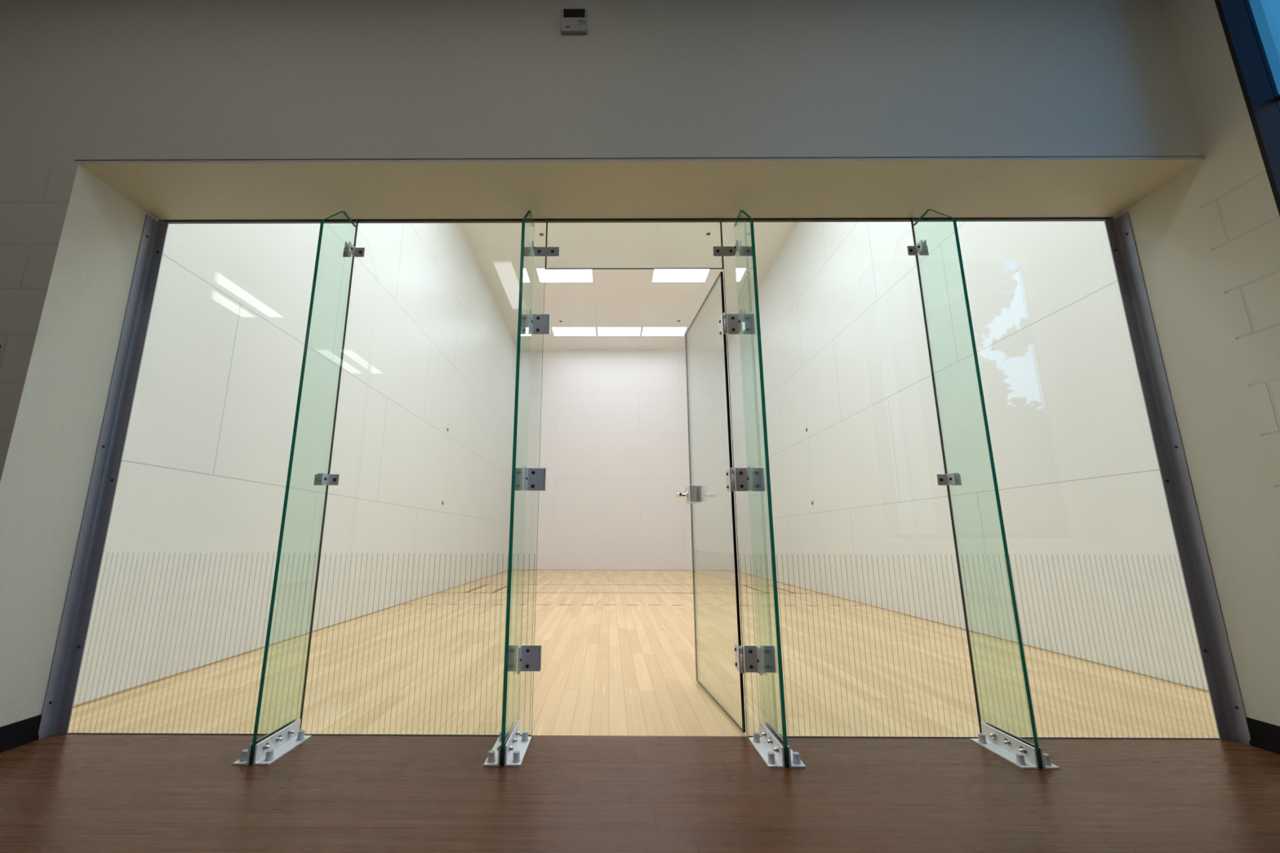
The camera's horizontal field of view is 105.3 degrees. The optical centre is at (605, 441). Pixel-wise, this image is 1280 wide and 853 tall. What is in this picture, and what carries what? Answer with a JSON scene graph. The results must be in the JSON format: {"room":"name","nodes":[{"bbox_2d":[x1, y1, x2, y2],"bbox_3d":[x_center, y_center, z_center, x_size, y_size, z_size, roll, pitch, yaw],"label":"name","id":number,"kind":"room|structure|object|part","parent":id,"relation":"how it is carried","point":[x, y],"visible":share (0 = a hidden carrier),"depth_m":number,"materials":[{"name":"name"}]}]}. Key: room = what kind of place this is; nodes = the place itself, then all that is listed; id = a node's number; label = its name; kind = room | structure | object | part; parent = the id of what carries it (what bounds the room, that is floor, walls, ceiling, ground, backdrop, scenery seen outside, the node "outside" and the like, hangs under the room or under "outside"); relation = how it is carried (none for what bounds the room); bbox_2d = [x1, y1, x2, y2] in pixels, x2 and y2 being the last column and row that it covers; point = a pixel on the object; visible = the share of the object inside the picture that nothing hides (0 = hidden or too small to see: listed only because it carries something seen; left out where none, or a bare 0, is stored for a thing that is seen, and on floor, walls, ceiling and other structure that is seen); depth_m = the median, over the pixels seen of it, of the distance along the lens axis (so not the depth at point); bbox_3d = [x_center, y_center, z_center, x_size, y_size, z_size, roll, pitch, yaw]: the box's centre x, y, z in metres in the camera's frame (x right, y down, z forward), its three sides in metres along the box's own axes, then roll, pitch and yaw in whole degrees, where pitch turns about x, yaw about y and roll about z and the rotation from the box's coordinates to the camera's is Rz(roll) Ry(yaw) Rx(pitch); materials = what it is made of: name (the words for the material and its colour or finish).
{"room":"sports center hallway","nodes":[
{"label":"sports center hallway","id":0,"kind":"room"},
{"bbox_2d":[73,222,516,705],"bbox_3d":[-2.724,-0.734,8.404,0.150,6.404,11.430,0,-11,0],"label":"wall","id":1,"kind":"structure","parent":0,"point":[186,576],"depth_m":4.22,"materials":[{"name":"white paint"}]},
{"bbox_2d":[72,570,506,708],"bbox_3d":[-2.651,2.401,7.778,0.006,0.012,11.430,0,-11,0],"label":"trim","id":2,"kind":"structure","parent":1,"relation":"attached to","point":[282,641],"depth_m":3.39,"materials":[{"name":"brown wood"}]},
{"bbox_2d":[0,0,1204,727],"bbox_3d":[-1.647,-1.968,2.592,10.388,6.555,0.438,0,-11,0],"label":"wall","id":3,"kind":"structure","parent":0,"point":[186,109],"depth_m":2.31,"materials":[{"name":"beige paint"}]},
{"bbox_2d":[0,714,41,752],"bbox_3d":[-4.632,1.187,1.935,4.428,0.100,0.345,0,-11,0],"label":"baseboard","id":4,"kind":"structure","parent":3,"relation":"attached to","point":[20,733],"depth_m":2.01,"materials":[{"name":"black plastic"}]},
{"bbox_2d":[38,213,168,739],"bbox_3d":[-2.390,0.043,2.353,0.062,2.515,0.067,0,-11,0],"label":"metal post","id":5,"kind":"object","parent":3,"relation":"attached to","point":[57,708],"depth_m":2.33,"materials":[{"name":"grey metal"}]},
{"bbox_2d":[560,8,587,34],"bbox_3d":[-0.153,-2.039,2.367,0.128,0.132,0.019,0,-11,0],"label":"thermostat","id":6,"kind":"object","parent":3,"relation":"attached to","point":[573,21],"visible":1,"depth_m":2.36,"materials":[{"name":"white plastic"}]},
{"bbox_2d":[157,217,1114,223],"bbox_3d":[0.147,-1.192,2.632,5.131,0.002,0.032,0,-11,0],"label":"channel","id":7,"kind":"object","parent":3,"relation":"attached to","point":[1035,219],"visible":0.71,"depth_m":2.63,"materials":[{"name":"black metal"}]},
{"bbox_2d":[545,219,547,247],"bbox_3d":[-0.315,-1.111,2.611,0.008,0.160,0.012,0,-11,0],"label":"glass","id":8,"kind":"object","parent":7,"relation":"attached to","point":[546,220],"depth_m":2.61,"materials":[{"name":"plastic"}]},
{"bbox_2d":[545,256,724,269],"bbox_3d":[0.152,-0.940,2.573,0.938,0.073,0.012,0,-11,0],"label":"glass","id":9,"kind":"object","parent":7,"relation":"attached to","point":[722,262],"depth_m":2.57,"materials":[{"name":"glass"}]},
{"bbox_2d":[632,218,685,220],"bbox_3d":[0.287,-1.190,2.622,0.280,0.006,0.012,0,-11,0],"label":"glass","id":10,"kind":"object","parent":7,"relation":"attached to","point":[634,219],"depth_m":2.62,"materials":[{"name":"plastic"}]},
{"bbox_2d":[718,218,723,246],"bbox_3d":[0.614,-1.112,2.605,0.015,0.160,0.012,0,-11,0],"label":"glass","id":11,"kind":"object","parent":7,"relation":"attached to","point":[721,229],"depth_m":2.60,"materials":[{"name":"plastic"}]},
{"bbox_2d":[67,732,1218,738],"bbox_3d":[0.144,1.283,2.125,5.114,0.003,0.005,0,-11,0],"label":"trim","id":12,"kind":"structure","parent":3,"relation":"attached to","point":[68,732],"depth_m":2.12,"materials":[{"name":"plastic"}]},
{"bbox_2d":[163,219,357,719],"bbox_3d":[-1.865,0.043,2.391,1.050,2.523,0.012,0,-11,0],"label":"sheet","id":13,"kind":"object","parent":12,"relation":"on","point":[306,220],"visible":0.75,"depth_m":2.45,"materials":[{"name":"glass"}]},
{"bbox_2d":[299,219,545,733],"bbox_3d":[-0.831,0.044,2.384,1.020,2.523,0.012,0,-11,0],"label":"sheet","id":14,"kind":"object","parent":12,"relation":"on","point":[358,220],"visible":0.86,"depth_m":2.37,"materials":[{"name":"clear glass"}]},
{"bbox_2d":[723,217,911,735],"bbox_3d":[1.128,0.044,2.370,1.017,2.523,0.012,0,-11,0],"label":"sheet","id":15,"kind":"object","parent":12,"relation":"on","point":[895,218],"visible":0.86,"depth_m":2.38,"materials":[{"name":"glass"}]},
{"bbox_2d":[911,217,1109,733],"bbox_3d":[2.160,0.045,2.363,1.047,2.523,0.012,0,-11,0],"label":"sheet","id":16,"kind":"object","parent":12,"relation":"on","point":[912,220],"visible":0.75,"depth_m":2.35,"materials":[{"name":"glass"}]},
{"bbox_2d":[676,271,745,733],"bbox_3d":[0.531,0.268,2.743,0.143,2.213,0.806,1,-11,-4],"label":"door","id":17,"kind":"structure","parent":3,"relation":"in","point":[692,494],"depth_m":2.55,"materials":[{"name":"clear glass"}]},
{"bbox_3d":[0.475,0.328,3.004,0.072,0.053,0.117,1,-11,-4],"label":"lever handle","id":18,"kind":"part","parent":17,"relation":"part of","materials":[{"name":"silver metal"}]},
{"bbox_3d":[0.571,0.332,3.046,0.016,0.100,0.135,1,-11,-4],"label":"lock plate","id":19,"kind":"part","parent":17,"relation":"part of","materials":[{"name":"metal"}]},
{"bbox_2d":[511,349,732,569],"bbox_3d":[0.433,0.400,14.060,6.386,6.404,0.150,0,-11,0],"label":"wall","id":20,"kind":"structure","parent":0,"point":[612,433],"depth_m":13.97,"materials":[{"name":"white paint"}]},
{"bbox_2d":[598,569,732,570],"bbox_3d":[0.427,3.520,13.359,6.086,0.012,0.006,0,-11,0],"label":"trim","id":21,"kind":"structure","parent":20,"relation":"attached to","point":[598,570],"depth_m":13.35,"materials":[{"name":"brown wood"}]},
{"bbox_2d":[458,222,797,349],"bbox_3d":[0.401,-3.932,9.097,6.386,0.150,11.580,0,-11,0],"label":"ceiling","id":22,"kind":"structure","parent":0,"point":[615,297],"depth_m":10.48,"materials":[{"name":"beige paint"}]},
{"bbox_2d":[535,267,593,282],"bbox_3d":[-0.868,-3.575,10.493,1.196,0.008,0.596,0,-11,0],"label":"recessed light","id":23,"kind":"object","parent":22,"relation":"in","point":[551,275],"visible":1,"depth_m":10.50,"materials":[{"name":"white plastic"}]},
{"bbox_2d":[551,326,596,336],"bbox_3d":[-0.853,-3.007,13.337,1.196,0.008,0.596,0,-11,0],"label":"recessed light","id":24,"kind":"object","parent":22,"relation":"in","point":[557,331],"visible":1,"depth_m":13.30,"materials":[{"name":"white plastic"}]},
{"bbox_2d":[596,326,641,336],"bbox_3d":[0.370,-3.007,13.328,1.196,0.008,0.596,0,-11,0],"label":"recessed light","id":25,"kind":"object","parent":22,"relation":"in","point":[602,331],"visible":1,"depth_m":13.30,"materials":[{"name":"white plastic"}]},
{"bbox_2d":[640,326,687,336],"bbox_3d":[1.590,-3.006,13.320,1.196,0.008,0.596,0,-11,0],"label":"recessed light","id":26,"kind":"object","parent":22,"relation":"in","point":[646,331],"visible":1,"depth_m":13.29,"materials":[{"name":"white plastic"}]},
{"bbox_2d":[651,269,710,282],"bbox_3d":[1.605,-3.574,10.476,1.196,0.008,0.596,0,-11,0],"label":"recessed light","id":27,"kind":"object","parent":22,"relation":"in","point":[659,275],"visible":0.76,"depth_m":10.49,"materials":[{"name":"white plastic"}]},
{"bbox_2d":[0,569,1279,852],"bbox_3d":[-1.640,1.675,3.796,10.388,0.121,19.810,0,-11,0],"label":"floor","id":28,"kind":"structure","parent":0,"point":[60,793],"depth_m":2.02,"materials":[{"name":"brown wood"}]},
{"bbox_2d":[231,719,311,764],"bbox_3d":[-1.346,1.219,1.989,0.140,0.070,0.270,0,-11,0],"label":"shoe","id":29,"kind":"object","parent":28,"relation":"on","point":[273,745],"visible":0.91,"depth_m":1.96,"materials":[{"name":"metal"}]},
{"bbox_2d":[262,742,269,752],"bbox_3d":[-1.330,1.198,1.908,0.002,0.035,0.035,0,-11,0],"label":"bolt","id":30,"kind":"object","parent":29,"relation":"in","point":[265,745],"depth_m":1.90,"materials":[{"name":"silver metal"}]},
{"bbox_2d":[275,734,281,744],"bbox_3d":[-1.329,1.212,1.983,0.002,0.035,0.035,0,-11,0],"label":"washer","id":31,"kind":"object","parent":29,"relation":"in","point":[278,737],"depth_m":1.98,"materials":[{"name":"silver metal"}]},
{"bbox_2d":[287,728,293,737],"bbox_3d":[-1.329,1.227,2.055,0.002,0.035,0.035,0,-11,0],"label":"washer","id":32,"kind":"object","parent":29,"relation":"in","point":[290,731],"depth_m":2.05,"materials":[{"name":"silver metal"}]},
{"bbox_2d":[249,211,356,763],"bbox_3d":[-1.344,0.035,2.237,0.015,2.480,0.284,0,-11,0],"label":"glass fin","id":33,"kind":"object","parent":28,"relation":"on","point":[290,467],"visible":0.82,"depth_m":2.06,"materials":[{"name":"green glass"}]},
{"bbox_2d":[313,472,339,485],"bbox_3d":[-1.344,0.179,2.322,0.118,0.053,0.060,0,-11,0],"label":"glass clip","id":34,"kind":"object","parent":33,"relation":"attached to","point":[322,478],"visible":1,"depth_m":2.34,"materials":[{"name":"metal"}]},
{"bbox_2d":[342,241,364,257],"bbox_3d":[-1.335,-1.009,2.559,0.112,0.054,0.060,0,-11,0],"label":"glass clip","id":35,"kind":"object","parent":33,"relation":"attached to","point":[349,249],"visible":1,"depth_m":2.58,"materials":[{"name":"metal"}]},
{"bbox_2d":[483,720,531,766],"bbox_3d":[-0.391,1.219,1.982,0.140,0.070,0.270,0,-11,0],"label":"shoe","id":36,"kind":"object","parent":28,"relation":"on","point":[516,746],"visible":0.85,"depth_m":1.93,"materials":[{"name":"metal"}]},
{"bbox_2d":[500,210,534,764],"bbox_3d":[-0.389,0.036,2.230,0.015,2.480,0.284,0,-11,0],"label":"glass fin","id":37,"kind":"object","parent":28,"relation":"on","point":[529,212],"visible":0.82,"depth_m":2.05,"materials":[{"name":"glass"}]},
{"bbox_2d":[507,644,542,674],"bbox_3d":[-0.361,0.968,2.171,0.156,0.109,0.068,2,-12,-11],"label":"plate","id":38,"kind":"object","parent":37,"relation":"attached to","point":[530,656],"visible":0.91,"depth_m":2.18,"materials":[{"name":"metal"}]},
{"bbox_2d":[515,466,546,491],"bbox_3d":[-0.359,0.179,2.328,0.156,0.109,0.068,2,-12,-11],"label":"plate","id":39,"kind":"object","parent":37,"relation":"attached to","point":[535,477],"visible":0.91,"depth_m":2.34,"materials":[{"name":"metal"}]},
{"bbox_2d":[520,309,550,336],"bbox_3d":[-0.358,-0.604,2.484,0.156,0.109,0.068,2,-12,-11],"label":"plate","id":40,"kind":"object","parent":37,"relation":"attached to","point":[540,324],"visible":0.98,"depth_m":2.50,"materials":[{"name":"metal"}]},
{"bbox_2d":[524,240,559,256],"bbox_3d":[-0.340,-1.009,2.552,0.188,0.054,0.060,0,-11,0],"label":"glass clip","id":41,"kind":"object","parent":37,"relation":"attached to","point":[537,251],"visible":0.97,"depth_m":2.58,"materials":[{"name":"metal"}]},
{"bbox_2d":[719,209,788,765],"bbox_3d":[0.662,0.043,2.254,0.193,2.480,0.348,0,-11,0],"label":"glass fin","id":42,"kind":"object","parent":28,"relation":"on","point":[761,368],"depth_m":2.18,"materials":[{"name":"glass"}]},
{"bbox_3d":[0.599,-0.595,2.521,0.004,0.112,0.074,0,-11,0],"label":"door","id":43,"kind":"part","parent":42,"relation":"part of","materials":[{"name":"metal"}]},
{"bbox_3d":[0.598,0.188,2.365,0.004,0.112,0.074,0,-11,0],"label":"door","id":44,"kind":"part","parent":42,"relation":"part of","materials":[{"name":"metal"}]},
{"bbox_2d":[712,240,752,256],"bbox_3d":[0.676,-1.009,2.545,0.217,0.056,0.060,0,-11,0],"label":"glass clip","id":45,"kind":"object","parent":42,"relation":"attached to","point":[717,251],"visible":0.97,"depth_m":2.57,"materials":[{"name":"metal"}]},
{"bbox_3d":[0.652,-0.606,2.467,0.058,0.112,0.056,0,-11,0],"label":"plate","id":46,"kind":"part","parent":42,"relation":"part of","materials":[{"name":"metal"}]},
{"bbox_3d":[0.664,-0.601,2.488,0.175,0.112,0.082,-4,-12,22],"label":"door hinge","id":47,"kind":"part","parent":42,"relation":"part of","materials":[{"name":"silver metal"}]},
{"bbox_3d":[0.596,0.977,2.207,0.004,0.112,0.074,0,-11,0],"label":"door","id":48,"kind":"part","parent":42,"relation":"part of","materials":[{"name":"metal"}]},
{"bbox_3d":[0.651,0.177,2.311,0.058,0.112,0.056,0,-11,0],"label":"plate","id":49,"kind":"part","parent":42,"relation":"part of","materials":[{"name":"metal"}]},
{"bbox_3d":[0.662,0.181,2.332,0.175,0.112,0.082,-4,-12,22],"label":"door hinge","id":50,"kind":"part","parent":42,"relation":"part of","materials":[{"name":"silver metal"}]},
{"bbox_3d":[0.728,-0.606,2.466,0.062,0.112,0.056,0,-11,0],"label":"plate","id":51,"kind":"part","parent":42,"relation":"part of","materials":[{"name":"metal"}]},
{"bbox_3d":[0.650,0.967,2.153,0.058,0.112,0.056,0,-11,0],"label":"plate","id":52,"kind":"part","parent":42,"relation":"part of","materials":[{"name":"metal"}]},
{"bbox_3d":[0.661,0.971,2.175,0.175,0.112,0.082,-4,-12,22],"label":"door hinge","id":53,"kind":"part","parent":42,"relation":"part of","materials":[{"name":"silver metal"}]},
{"bbox_3d":[0.727,0.177,2.310,0.062,0.112,0.056,0,-11,0],"label":"plate","id":54,"kind":"part","parent":42,"relation":"part of","materials":[{"name":"metal"}]},
{"bbox_3d":[0.725,0.967,2.153,0.062,0.112,0.056,0,-11,0],"label":"plate","id":55,"kind":"part","parent":42,"relation":"part of","materials":[{"name":"metal"}]},
{"bbox_2d":[748,720,805,768],"bbox_3d":[0.685,1.220,1.975,0.140,0.070,0.270,0,-11,0],"label":"shoe","id":56,"kind":"object","parent":28,"relation":"on","point":[770,746],"visible":0.92,"depth_m":1.93,"materials":[{"name":"metal"}]},
{"bbox_2d":[912,208,1041,767],"bbox_3d":[1.637,0.037,2.216,0.015,2.480,0.284,0,-11,0],"label":"glass fin","id":57,"kind":"object","parent":28,"relation":"on","point":[991,456],"visible":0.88,"depth_m":2.04,"materials":[{"name":"green glass"}]},
{"bbox_2d":[906,239,928,255],"bbox_3d":[1.643,-1.010,2.538,0.106,0.054,0.060,0,-11,0],"label":"glass clip","id":58,"kind":"object","parent":57,"relation":"attached to","point":[921,247],"visible":1,"depth_m":2.56,"materials":[{"name":"metal"}]},
{"bbox_2d":[936,472,961,485],"bbox_3d":[1.640,0.177,2.302,0.111,0.053,0.060,0,-11,0],"label":"glass clip","id":59,"kind":"object","parent":57,"relation":"attached to","point":[953,479],"visible":1,"depth_m":2.32,"materials":[{"name":"metal"}]},
{"bbox_2d":[969,721,1060,768],"bbox_3d":[1.635,1.220,1.968,0.140,0.070,0.270,0,-11,0],"label":"shoe","id":60,"kind":"object","parent":28,"relation":"on","point":[1013,748],"visible":0.98,"depth_m":1.94,"materials":[{"name":"metal"}]},
{"bbox_2d":[990,731,996,740],"bbox_3d":[1.619,1.228,2.035,0.002,0.035,0.035,0,-11,0],"label":"bolt","id":61,"kind":"object","parent":60,"relation":"in","point":[993,734],"depth_m":2.03,"materials":[{"name":"silver metal"}]},
{"bbox_2d":[1004,737,1011,748],"bbox_3d":[1.618,1.214,1.962,0.002,0.035,0.035,0,-11,0],"label":"bolt","id":62,"kind":"object","parent":60,"relation":"in","point":[1007,741],"depth_m":1.96,"materials":[{"name":"silver metal"}]},
{"bbox_2d":[1019,746,1027,756],"bbox_3d":[1.618,1.199,1.888,0.002,0.035,0.035,0,-11,0],"label":"bolt","id":63,"kind":"object","parent":60,"relation":"in","point":[1023,749],"depth_m":1.88,"materials":[{"name":"silver metal"}]},
{"bbox_2d":[721,221,1208,689],"bbox_3d":[3.512,-0.731,8.361,0.150,6.404,11.430,0,-11,0],"label":"wall","id":64,"kind":"structure","parent":0,"point":[1097,575],"depth_m":4.64,"materials":[{"name":"white paint"}]},
{"bbox_2d":[732,569,1208,693],"bbox_3d":[3.429,2.403,7.736,0.006,0.012,11.430,0,-11,0],"label":"trim","id":65,"kind":"structure","parent":64,"relation":"attached to","point":[1036,647],"depth_m":3.76,"materials":[{"name":"brown wood"}]},
{"bbox_2d":[1113,0,1279,726],"bbox_3d":[3.107,-1.475,-1.512,0.847,4.000,8.230,0,-11,0],"label":"wall","id":66,"kind":"structure","parent":0,"point":[1207,240],"depth_m":2.14,"materials":[{"name":"beige paint"}]},
{"bbox_2d":[1103,211,1250,744],"bbox_3d":[2.680,0.045,2.318,0.059,2.515,0.067,0,-11,0],"label":"metal post","id":67,"kind":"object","parent":66,"relation":"attached to","point":[1226,700],"depth_m":2.29,"materials":[{"name":"grey metal"}]},
{"bbox_2d":[1214,0,1279,216],"bbox_3d":[2.760,-1.208,1.035,0.126,2.770,1.925,0,-11,0],"label":"window","id":68,"kind":"structure","parent":66,"relation":"in","point":[1261,96],"depth_m":2.07,"materials":[{"name":"glass"}]},
{"bbox_2d":[1245,716,1279,754],"bbox_3d":[2.677,0.423,-1.935,0.006,0.110,8.138,0,-11,0],"label":"baseboard","id":69,"kind":"structure","parent":66,"relation":"attached to","point":[1264,735],"depth_m":2.00,"materials":[{"name":"black plastic"}]}
]}

